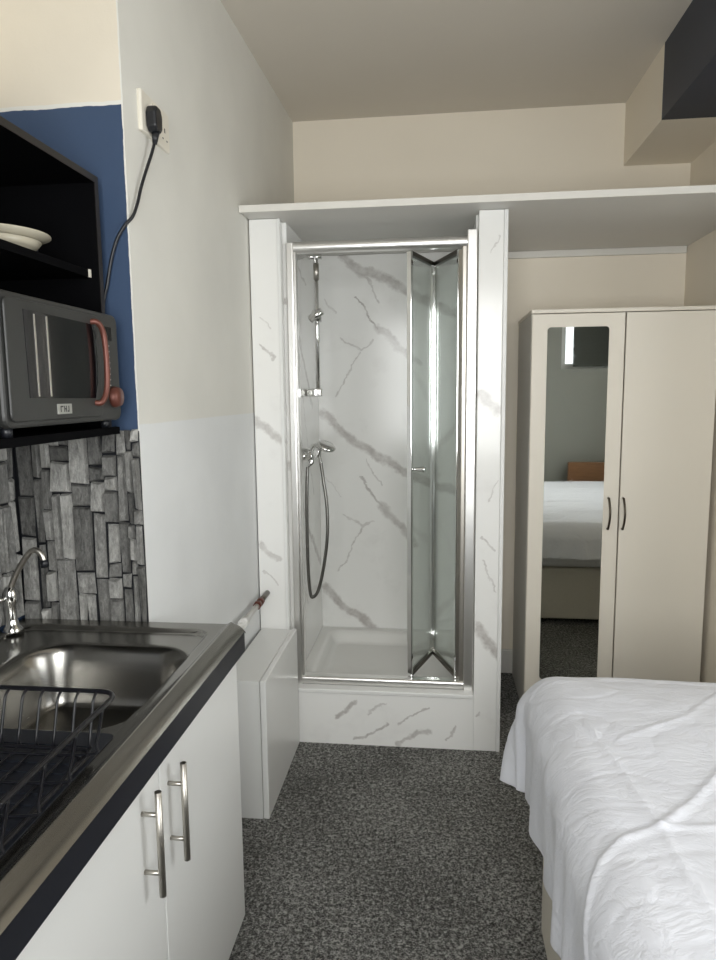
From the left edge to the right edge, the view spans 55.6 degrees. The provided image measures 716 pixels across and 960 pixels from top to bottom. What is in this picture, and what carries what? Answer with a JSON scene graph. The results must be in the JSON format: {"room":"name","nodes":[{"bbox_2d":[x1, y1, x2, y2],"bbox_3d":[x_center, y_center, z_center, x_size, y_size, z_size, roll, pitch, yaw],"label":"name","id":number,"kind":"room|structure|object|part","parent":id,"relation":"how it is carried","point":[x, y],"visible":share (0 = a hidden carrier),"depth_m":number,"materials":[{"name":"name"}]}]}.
{"room":"studio apartment","nodes":[
{"label":"studio apartment","id":0,"kind":"room"},
{"bbox_2d":[0,615,24,629],"bbox_3d":[-1.012,-0.124,1.606,0.120,2.860,4.164,0,7,7],"label":"wall","id":1,"kind":"structure","parent":0,"point":[23,616],"depth_m":1.85,"materials":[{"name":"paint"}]},
{"bbox_2d":[0,448,24,626],"bbox_3d":[-1.009,0.232,1.007,0.026,0.498,1.695,0,7,7],"label":"backsplash","id":2,"kind":"structure","parent":1,"relation":"attached to","point":[10,547],"depth_m":1.78,"materials":[{"name":"grey stone"}]},
{"bbox_2d":[0,116,119,448],"bbox_3d":[-0.826,-0.371,1.247,0.330,0.628,0.962,0,7,7],"label":"upper cabinet","id":3,"kind":"object","parent":1,"relation":"attached to","point":[42,189],"visible":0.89,"depth_m":1.67,"materials":[{"name":"black wood"}]},
{"bbox_2d":[0,233,41,250],"bbox_3d":[-0.804,-0.515,1.514,0.184,0.036,0.184,0,7,7],"label":"bowl","id":4,"kind":"object","parent":3,"relation":"on","point":[30,243],"visible":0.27,"depth_m":1.48,"materials":[{"name":"white ceramic"}]},
{"bbox_2d":[0,223,50,243],"bbox_3d":[-0.805,-0.540,1.510,0.224,0.014,0.224,0,7,7],"label":"dinner plate","id":5,"kind":"object","parent":4,"relation":"on","point":[44,238],"visible":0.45,"depth_m":1.47,"materials":[{"name":"white ceramic"}]},
{"bbox_2d":[0,239,89,280],"bbox_3d":[-0.850,-0.451,1.239,0.272,0.018,0.930,0,7,7],"label":"shelf","id":6,"kind":"object","parent":3,"relation":"attached to","point":[17,262],"depth_m":1.56,"materials":[{"name":"black wood"}]},
{"bbox_2d":[0,289,123,437],"bbox_3d":[-0.763,-0.242,1.485,0.342,0.274,0.470,0,7,7],"label":"microwave","id":7,"kind":"object","parent":3,"relation":"on","point":[59,362],"visible":1,"depth_m":1.40,"materials":[{"name":"grey metal"}]},
{"bbox_3d":[-0.632,-0.245,1.335,0.001,0.160,0.004,0,7,7],"label":"window trim","id":8,"kind":"part","parent":7,"relation":"part of","materials":[{"name":"silver metal"}]},
{"bbox_3d":[-0.627,-0.250,1.377,0.001,0.160,0.004,0,7,7],"label":"window trim","id":9,"kind":"part","parent":7,"relation":"part of","materials":[{"name":"silver metal"}]},
{"bbox_3d":[-0.627,-0.244,1.422,0.005,0.232,0.352,0,7,7],"label":"door","id":10,"kind":"part","parent":7,"relation":"part of","materials":[{"name":"grey metal"}]},
{"bbox_3d":[-0.594,-0.271,1.570,0.043,0.199,0.020,-8,10,-44],"label":"handle","id":11,"kind":"part","parent":7,"relation":"part of","materials":[{"name":"orange metal"}]},
{"bbox_3d":[-0.592,-0.205,1.670,0.018,0.052,0.052,0,7,7],"label":"knob","id":12,"kind":"part","parent":7,"relation":"part of","materials":[{"name":"orange metal"}]},
{"bbox_2d":[0,0,293,662],"bbox_3d":[-0.621,-0.270,2.709,0.402,2.860,1.864,0,7,7],"label":"wall","id":13,"kind":"structure","parent":0,"point":[178,298],"depth_m":2.02,"materials":[{"name":"paint"}]},
{"bbox_2d":[13,429,148,621],"bbox_3d":[-0.747,0.132,1.816,0.355,0.533,0.025,0,7,7],"label":"backsplash","id":14,"kind":"structure","parent":13,"relation":"attached to","point":[80,501],"depth_m":1.81,"materials":[{"name":"grey stone"}]},
{"bbox_2d":[104,105,161,301],"bbox_3d":[-0.571,-0.659,1.759,0.074,0.632,0.203,5,9,39],"label":"power cord","id":15,"kind":"object","parent":13,"relation":"attached to","point":[153,113],"visible":0.83,"depth_m":1.76,"materials":[{"name":"black plastic"}]},
{"bbox_2d":[136,88,169,153],"bbox_3d":[-0.552,-0.969,1.839,0.016,0.103,0.185,0,7,7],"label":"wall socket","id":16,"kind":"object","parent":13,"relation":"attached to","point":[143,100],"visible":0.56,"depth_m":1.79,"materials":[{"name":"white plastic"}]},
{"bbox_2d":[229,673,546,959],"bbox_3d":[0.566,1.351,1.682,3.250,0.120,4.300,0,7,7],"label":"floor","id":17,"kind":"structure","parent":0,"point":[363,852],"depth_m":2.19,"materials":[{"name":"grey carpet"}]},
{"bbox_2d":[16,663,244,959],"bbox_3d":[-0.689,0.963,1.114,0.634,0.822,1.592,0,7,7],"label":"sink base","id":18,"kind":"object","parent":17,"relation":"on","point":[166,882],"visible":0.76,"depth_m":1.38,"materials":[{"name":"white laminate"}]},
{"bbox_3d":[-0.419,0.946,1.104,0.018,0.761,0.508,0,7,7],"label":"cabinet door","id":19,"kind":"part","parent":18,"relation":"part of","materials":[{"name":"white laminate"}]},
{"bbox_2d":[0,633,244,959],"bbox_3d":[-0.725,0.555,0.861,0.623,0.052,1.990,0,7,7],"label":"countertop","id":20,"kind":"structure","parent":18,"relation":"on","point":[32,915],"depth_m":1.03,"materials":[{"name":"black laminate"}]},
{"bbox_2d":[0,547,48,634],"bbox_3d":[-0.857,0.284,1.732,0.138,0.226,0.078,0,7,7],"label":"tap","id":21,"kind":"object","parent":20,"relation":"on","point":[9,598],"visible":1,"depth_m":1.74,"materials":[{"name":"silver metal"}]},
{"bbox_3d":[-0.849,0.229,1.737,0.114,0.118,0.015,0,7,7],"label":"spout","id":22,"kind":"part","parent":21,"relation":"part of","materials":[{"name":"silver metal"}]},
{"bbox_2d":[0,618,245,934],"bbox_3d":[-0.721,0.583,0.865,0.624,0.169,1.990,0,7,7],"label":"sink","id":23,"kind":"object","parent":20,"relation":"in","point":[152,670],"visible":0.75,"depth_m":1.60,"materials":[{"name":"silver metal"}]},
{"bbox_2d":[0,728,112,857],"bbox_3d":[-0.701,0.499,0.911,0.462,0.012,0.668,0,7,7],"label":"mat","id":24,"kind":"object","parent":23,"relation":"on","point":[9,736],"visible":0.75,"depth_m":1.11,"materials":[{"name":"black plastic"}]},
{"bbox_2d":[0,685,114,855],"bbox_3d":[-0.655,0.434,0.967,0.458,0.102,0.452,0,7,7],"label":"dish rack","id":25,"kind":"object","parent":24,"relation":"on","point":[54,751],"visible":1,"depth_m":1.08,"materials":[{"name":"black metal"}]},
{"bbox_3d":[-0.660,0.472,0.973,0.406,0.006,0.371,0,7,7],"label":"frame","id":26,"kind":"part","parent":25,"relation":"part of","materials":[{"name":"black metal"}]},
{"bbox_3d":[-0.374,0.664,1.239,0.040,0.205,0.013,0,7,7],"label":"bar handle","id":27,"kind":"part","parent":18,"relation":"part of","materials":[{"name":"silver metal"}]},
{"bbox_3d":[-0.359,0.664,1.361,0.040,0.208,0.013,0,7,7],"label":"bar handle","id":28,"kind":"part","parent":18,"relation":"part of","materials":[{"name":"silver metal"}]},
{"bbox_3d":[-0.360,0.888,1.613,0.018,0.747,0.514,0,7,7],"label":"cabinet door","id":29,"kind":"part","parent":18,"relation":"part of","materials":[{"name":"white laminate"}]},
{"bbox_2d":[236,629,298,818],"bbox_3d":[-0.361,0.917,2.642,0.153,0.517,0.534,0,7,7],"label":"base cabinet","id":30,"kind":"object","parent":17,"relation":"on","point":[267,671],"visible":0.91,"depth_m":2.44,"materials":[{"name":"white laminate"}]},
{"bbox_3d":[-0.296,0.914,2.634,0.021,0.511,0.534,0,7,7],"label":"cabinet door","id":31,"kind":"part","parent":30,"relation":"part of","materials":[{"name":"white laminate"}]},
{"bbox_2d":[249,209,508,751],"bbox_3d":[0.125,0.006,3.147,1.011,2.186,0.781,0,7,7],"label":"wall panels","id":32,"kind":"object","parent":17,"relation":"on","point":[361,410],"visible":0.7,"depth_m":3.38,"materials":[{"name":"stone"}]},
{"bbox_2d":[238,590,269,628],"bbox_3d":[-0.422,0.526,2.568,0.036,0.039,0.630,0,7,7],"label":"pipe","id":33,"kind":"object","parent":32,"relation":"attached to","point":[244,621],"visible":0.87,"depth_m":2.65,"materials":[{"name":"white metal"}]},
{"bbox_3d":[-0.359,0.049,2.852,0.119,2.186,0.070,0,7,7],"label":"post","id":34,"kind":"part","parent":32,"relation":"part of","materials":[{"name":"stone"}]},
{"bbox_3d":[-0.307,-0.195,2.784,0.014,1.686,0.015,0,7,7],"label":"corner trim","id":35,"kind":"part","parent":32,"relation":"part of","materials":[{"name":"white plastic"}]},
{"bbox_3d":[-0.249,-0.119,3.205,0.018,1.946,0.692,0,7,7],"label":"panel","id":36,"kind":"part","parent":32,"relation":"part of","materials":[{"name":"stone"}]},
{"bbox_2d":[297,254,323,396],"bbox_3d":[-0.204,-0.674,2.969,0.121,0.612,0.068,0,7,7],"label":"riser rail","id":37,"kind":"object","parent":32,"relation":"attached to","point":[315,317],"visible":0.93,"depth_m":2.96,"materials":[{"name":"silver metal"}]},
{"bbox_2d":[302,440,335,598],"bbox_3d":[-0.172,0.180,3.108,0.160,0.727,0.184,0,7,7],"label":"shower mixer","id":38,"kind":"object","parent":32,"relation":"attached to","point":[309,455],"visible":1,"depth_m":3.06,"materials":[{"name":"silver metal"}]},
{"bbox_3d":[-0.183,-0.143,3.047,0.085,0.041,0.021,6,10,40],"label":"lever","id":39,"kind":"part","parent":38,"relation":"part of","materials":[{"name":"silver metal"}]},
{"bbox_2d":[286,229,477,690],"bbox_3d":[0.115,-0.063,2.951,0.763,1.878,0.329,0,7,7],"label":"shower door","id":40,"kind":"structure","parent":32,"relation":"attached to","point":[467,257],"depth_m":2.81,"materials":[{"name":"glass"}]},
{"bbox_3d":[-0.264,-0.035,2.862,0.030,1.853,0.052,0,7,7],"label":"frame post","id":41,"kind":"part","parent":40,"relation":"part of","materials":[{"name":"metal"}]},
{"bbox_3d":[0.085,-0.936,2.704,0.692,0.044,0.054,0,7,7],"label":"rail","id":42,"kind":"part","parent":40,"relation":"part of","materials":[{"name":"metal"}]},
{"bbox_3d":[0.104,0.867,2.933,0.692,0.036,0.054,0,7,7],"label":"rail","id":43,"kind":"part","parent":40,"relation":"part of","materials":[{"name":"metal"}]},
{"bbox_3d":[0.250,-0.045,2.830,0.062,0.024,0.025,2,8,19],"label":"door knob","id":44,"kind":"part","parent":40,"relation":"part of","materials":[{"name":"silver metal"}]},
{"bbox_3d":[0.287,0.823,3.062,0.016,0.017,0.274,3,8,25],"label":"rail","id":45,"kind":"part","parent":40,"relation":"part of","materials":[{"name":"grey metal"}]},
{"bbox_3d":[0.268,-0.925,2.838,0.016,0.017,0.274,3,8,25],"label":"rail","id":46,"kind":"part","parent":40,"relation":"part of","materials":[{"name":"grey metal"}]},
{"bbox_3d":[0.388,0.823,3.051,0.016,0.017,0.277,-2,8,-13],"label":"rail","id":47,"kind":"part","parent":40,"relation":"part of","materials":[{"name":"grey metal"}]},
{"bbox_3d":[0.370,-0.924,2.827,0.016,0.017,0.277,-2,8,-13],"label":"rail","id":48,"kind":"part","parent":40,"relation":"part of","materials":[{"name":"grey metal"}]},
{"bbox_3d":[0.459,-0.044,2.777,0.041,1.878,0.052,0,7,7],"label":"frame post","id":49,"kind":"part","parent":40,"relation":"part of","materials":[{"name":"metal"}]},
{"bbox_3d":[0.097,1.023,2.901,0.782,0.232,0.018,0,7,7],"label":"plinth panel","id":50,"kind":"part","parent":32,"relation":"part of","materials":[{"name":"stone"}]},
{"bbox_3d":[0.155,-0.162,3.511,0.900,1.946,0.015,0,7,7],"label":"panel","id":51,"kind":"part","parent":32,"relation":"part of","materials":[{"name":"stone"}]},
{"bbox_3d":[0.516,-0.115,3.116,0.008,1.946,0.692,0,7,7],"label":"panel","id":52,"kind":"part","parent":32,"relation":"part of","materials":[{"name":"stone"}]},
{"bbox_3d":[0.564,0.008,3.096,0.094,2.186,0.772,0,7,7],"label":"post","id":53,"kind":"part","parent":32,"relation":"part of","materials":[{"name":"stone"}]},
{"bbox_3d":[0.619,0.008,3.088,0.016,2.186,0.775,0,7,7],"label":"corner trim","id":54,"kind":"part","parent":32,"relation":"part of","materials":[{"name":"white plastic"}]},
{"bbox_2d":[306,626,462,689],"bbox_3d":[0.146,0.962,3.288,0.755,0.252,0.708,0,7,7],"label":"shower tray","id":55,"kind":"object","parent":17,"relation":"on","point":[345,650],"visible":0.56,"depth_m":3.42,"materials":[{"name":"white plastic"}]},
{"bbox_2d":[541,857,560,959],"bbox_3d":[1.080,0.983,0.715,1.410,0.845,2.095,0,7,7],"label":"bed","id":56,"kind":"object","parent":17,"relation":"on","point":[551,954],"visible":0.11,"depth_m":1.75,"materials":[{"name":"beige fabric"}]},
{"bbox_2d":[500,677,715,959],"bbox_3d":[1.103,0.830,1.062,1.570,0.398,1.858,0,7,7],"label":"duvet","id":57,"kind":"object","parent":56,"relation":"on","point":[616,776],"visible":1,"depth_m":1.37,"materials":[{"name":"white fabric"}]},
{"bbox_2d":[512,305,715,699],"bbox_3d":[1.171,0.156,3.219,0.780,1.848,0.520,0,7,7],"label":"wardrobe","id":58,"kind":"object","parent":17,"relation":"on","point":[616,406],"visible":0.9,"depth_m":2.99,"materials":[{"name":"beige wood"}]},
{"bbox_2d":[539,326,608,678],"bbox_3d":[0.954,0.130,3.012,0.257,1.587,0.003,0,7,7],"label":"mirror","id":59,"kind":"object","parent":58,"relation":"attached to","point":[574,425],"depth_m":3.00,"materials":[{"name":"white mirror"}]},
{"bbox_3d":[0.956,0.133,3.023,0.388,1.711,0.018,0,7,7],"label":"door","id":60,"kind":"part","parent":58,"relation":"part of","materials":[{"name":"mirror"}]},
{"bbox_3d":[1.103,0.150,2.981,0.011,0.147,0.038,0,7,1],"label":"handle","id":61,"kind":"part","parent":58,"relation":"part of","materials":[{"name":"brown metal"}]},
{"bbox_3d":[1.163,-0.755,3.118,0.780,0.016,0.487,0,7,7],"label":"panel","id":62,"kind":"part","parent":58,"relation":"part of","materials":[{"name":"beige wood"}]},
{"bbox_3d":[1.165,0.150,2.974,0.011,0.147,0.038,0,7,1],"label":"handle","id":63,"kind":"part","parent":58,"relation":"part of","materials":[{"name":"brown metal"}]},
{"bbox_3d":[1.341,0.135,2.979,0.376,1.711,0.018,0,7,7],"label":"door","id":64,"kind":"part","parent":58,"relation":"part of","materials":[{"name":"beige wood"}]},
{"bbox_2d":[220,0,692,121],"bbox_3d":[0.535,-1.595,1.305,3.250,0.100,4.300,0,7,7],"label":"ceiling","id":65,"kind":"structure","parent":0,"point":[322,59],"depth_m":2.72,"materials":[{"name":"paint"}]},
{"bbox_2d":[623,0,715,165],"bbox_3d":[1.206,-1.403,1.284,0.310,0.288,3.964,0,7,7],"label":"ceiling beam","id":66,"kind":"structure","parent":65,"relation":"attached to","point":[670,114],"depth_m":2.70,"materials":[{"name":"dark grey paint"},{"name":"cream paint"}]},
{"bbox_2d":[293,103,690,648],"bbox_3d":[0.789,-0.392,3.544,3.250,2.860,0.136,0,7,7],"label":"wall","id":67,"kind":"structure","parent":0,"point":[581,147],"depth_m":3.36,"materials":[{"name":"beige paint"}]},
{"bbox_2d":[239,185,715,258],"bbox_3d":[0.570,-1.069,2.928,1.948,0.054,0.955,0,7,7],"label":"wall shelf","id":68,"kind":"object","parent":67,"relation":"attached to","point":[653,220],"visible":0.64,"depth_m":2.73,"materials":[{"name":"white wood"}]},
{"bbox_2d":[501,649,512,672],"bbox_3d":[1.155,0.973,3.601,0.925,0.130,0.016,0,7,7],"label":"baseboard","id":69,"kind":"structure","parent":67,"relation":"attached to","point":[506,654],"depth_m":3.63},
{"bbox_2d":[684,141,715,682],"bbox_3d":[1.934,-0.307,2.788,0.800,2.860,1.114,0,7,7],"label":"wall","id":70,"kind":"structure","parent":0,"point":[700,274],"depth_m":3.03,"materials":[{"name":"beige paint"}]}
]}

